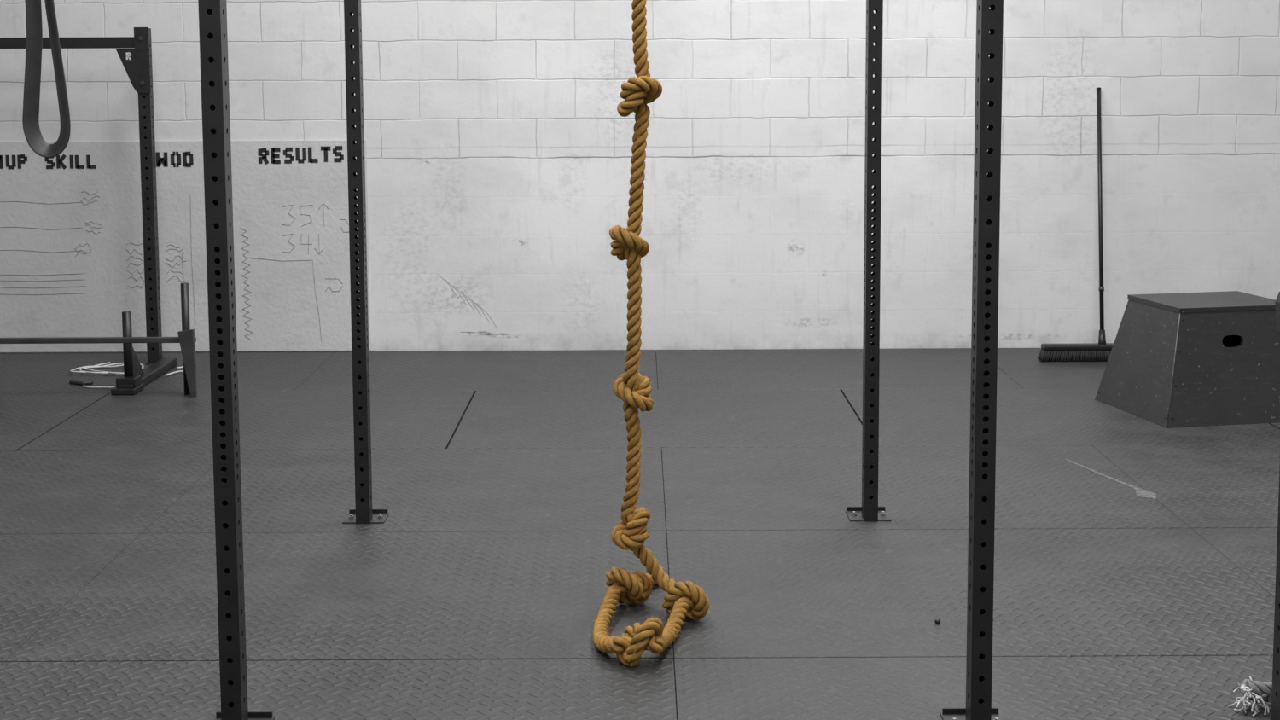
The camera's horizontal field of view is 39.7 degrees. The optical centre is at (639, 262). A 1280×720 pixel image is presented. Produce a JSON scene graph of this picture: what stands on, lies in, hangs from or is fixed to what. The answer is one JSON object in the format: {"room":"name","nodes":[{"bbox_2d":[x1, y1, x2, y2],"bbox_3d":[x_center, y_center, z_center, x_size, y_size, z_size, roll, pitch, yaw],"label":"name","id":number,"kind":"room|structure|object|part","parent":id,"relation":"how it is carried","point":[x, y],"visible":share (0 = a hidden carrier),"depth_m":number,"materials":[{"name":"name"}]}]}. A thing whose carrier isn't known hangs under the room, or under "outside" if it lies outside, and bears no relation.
{"room":"gym","nodes":[
{"label":"gym","id":0,"kind":"room"},
{"bbox_2d":[22,0,70,157],"bbox_3d":[-1.901,-1.098,5.608,0.154,1.530,0.043,0,6,0],"label":"band","id":1,"kind":"object","parent":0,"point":[33,136],"visible":1,"depth_m":5.66,"materials":[{"name":"black rubber"}]},
{"bbox_2d":[0,348,1279,719],"bbox_3d":[0.006,1.179,3.278,12.001,0.100,12.260,0,6,0],"label":"floor","id":2,"kind":"structure","parent":0,"point":[499,477],"depth_m":5.54,"materials":[{"name":"black rubber"}]},
{"bbox_2d":[0,27,162,364],"bbox_3d":[-3.286,-0.328,8.935,1.712,1.695,0.142,0,6,0],"label":"rack","id":3,"kind":"object","parent":2,"relation":"on","point":[135,53],"visible":0.96,"depth_m":8.86,"materials":[{"name":"grey metal"}]},
{"bbox_3d":[-2.520,-1.007,8.799,0.166,0.325,0.020,0,6,0],"label":"gusset plate","id":4,"kind":"part","parent":3,"relation":"part of","materials":[{"name":"grey metal"}]},
{"bbox_2d":[69,378,93,385],"bbox_3d":[-2.664,0.566,8.442,0.143,0.018,0.074,4,7,32],"label":"handle","id":5,"kind":"object","parent":2,"relation":"on","point":[77,381],"visible":1,"depth_m":8.41,"materials":[{"name":"black rubber"}]},
{"bbox_2d":[0,282,197,397],"bbox_3d":[-2.537,0.312,8.471,1.022,0.515,0.865,0,6,0],"label":"sled","id":6,"kind":"object","parent":2,"relation":"on","point":[134,380],"visible":1,"depth_m":8.09,"materials":[{"name":"grey metal"}]},
{"bbox_3d":[-2.062,0.457,8.067,0.072,0.310,0.030,0,6,0],"label":"plate","id":7,"kind":"part","parent":6,"relation":"part of","materials":[{"name":"grey metal"}]},
{"bbox_2d":[69,361,183,388],"bbox_3d":[-2.515,0.543,8.611,0.590,0.021,0.636,0,6,0],"label":"strap","id":8,"kind":"object","parent":2,"relation":"on","point":[86,368],"visible":0.76,"depth_m":8.71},
{"bbox_2d":[197,0,1279,719],"bbox_3d":[-0.679,-0.415,4.773,4.282,2.750,2.030,0,6,0],"label":"rig","id":9,"kind":"object","parent":2,"relation":"on","point":[212,14],"visible":1,"depth_m":3.90,"materials":[{"name":"grey metal"}]},
{"bbox_3d":[-0.907,1.045,4.005,0.136,0.018,0.126,0,6,0],"label":"foot plate","id":10,"kind":"part","parent":9,"relation":"part of","materials":[{"name":"grey metal"}]},
{"bbox_3d":[-0.908,0.840,5.868,0.136,0.018,0.126,0,6,0],"label":"foot plate","id":11,"kind":"part","parent":9,"relation":"part of","materials":[{"name":"grey metal"}]},
{"bbox_2d":[591,0,712,666],"bbox_3d":[0.027,-0.356,4.593,0.327,2.662,0.762,0,6,0],"label":"rope","id":12,"kind":"object","parent":9,"relation":"hanging from","point":[687,599],"visible":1,"depth_m":4.77,"materials":[{"name":"brown fabric"}]},
{"bbox_3d":[0.756,0.831,5.868,0.136,0.018,0.126,0,6,0],"label":"foot plate","id":13,"kind":"part","parent":9,"relation":"part of","materials":[{"name":"grey metal"}]},
{"bbox_3d":[0.757,1.036,4.005,0.136,0.018,0.126,0,6,0],"label":"foot plate","id":14,"kind":"part","parent":9,"relation":"part of","materials":[{"name":"grey metal"}]},
{"bbox_2d":[1274,291,1279,336],"bbox_3d":[1.405,0.114,3.849,0.027,0.105,0.075,0,6,0],"label":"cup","id":15,"kind":"object","parent":9,"relation":"on","point":[1277,301],"depth_m":3.87,"materials":[{"name":"white"}]},
{"bbox_2d":[934,618,940,624],"bbox_3d":[0.795,0.959,4.734,0.015,0.016,0.016,0,6,0],"label":"crumb","id":16,"kind":"object","parent":2,"relation":"on","point":[937,621],"visible":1,"depth_m":4.73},
{"bbox_2d":[1037,87,1113,361],"bbox_3d":[2.333,-0.207,9.060,0.643,1.369,0.461,0,6,0],"label":"push broom","id":17,"kind":"object","parent":2,"relation":"on","point":[1101,351],"visible":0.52,"depth_m":8.95,"materials":[{"name":"grey metal"}]},
{"bbox_3d":[2.360,-0.251,9.082,0.027,1.287,0.411,1,6,8],"label":"handle","id":18,"kind":"part","parent":17,"relation":"part of","materials":[{"name":"grey metal"}]},
{"bbox_2d":[1098,329,1105,344],"bbox_3d":[2.334,0.391,8.957,0.044,0.107,0.069,0,6,0],"label":"socket","id":19,"kind":"object","parent":17,"relation":"attached to","point":[1102,338],"depth_m":8.95,"materials":[{"name":"grey metal"}]},
{"bbox_2d":[1064,459,1156,499],"bbox_3d":[1.699,0.777,6.392,0.190,0.001,0.635,0,6,0],"label":"scuff","id":20,"kind":"object","parent":2,"relation":"on","point":[1140,492],"visible":1,"depth_m":6.23,"materials":[{"name":"grey"}]},
{"bbox_2d":[1094,290,1279,428],"bbox_3d":[2.446,0.396,7.632,0.722,0.480,0.655,-2,6,-11],"label":"box","id":21,"kind":"object","parent":2,"relation":"on","point":[1205,358],"visible":1,"depth_m":7.38,"materials":[{"name":"black paint"}]},
{"bbox_2d":[1227,676,1272,717],"bbox_3d":[1.634,0.980,4.203,0.611,0.076,0.091,-4,7,-28],"label":"rope","id":22,"kind":"object","parent":2,"relation":"on","point":[1256,693],"visible":0.98,"depth_m":4.07,"materials":[{"name":"grey fabric"}]},
{"bbox_2d":[0,0,1279,353],"bbox_3d":[-0.009,-1.738,9.225,12.000,4.600,0.202,0,6,0],"label":"wall","id":23,"kind":"structure","parent":0,"point":[499,154],"depth_m":9.25,"materials":[{"name":"white brick"}]},
{"bbox_2d":[0,139,371,352],"bbox_3d":[-2.813,-0.081,9.298,2.775,1.111,0.012,0,6,0],"label":"whiteboard","id":24,"kind":"object","parent":23,"relation":"attached to","point":[72,260],"visible":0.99,"depth_m":9.29,"materials":[{"name":"paint"}]}
]}

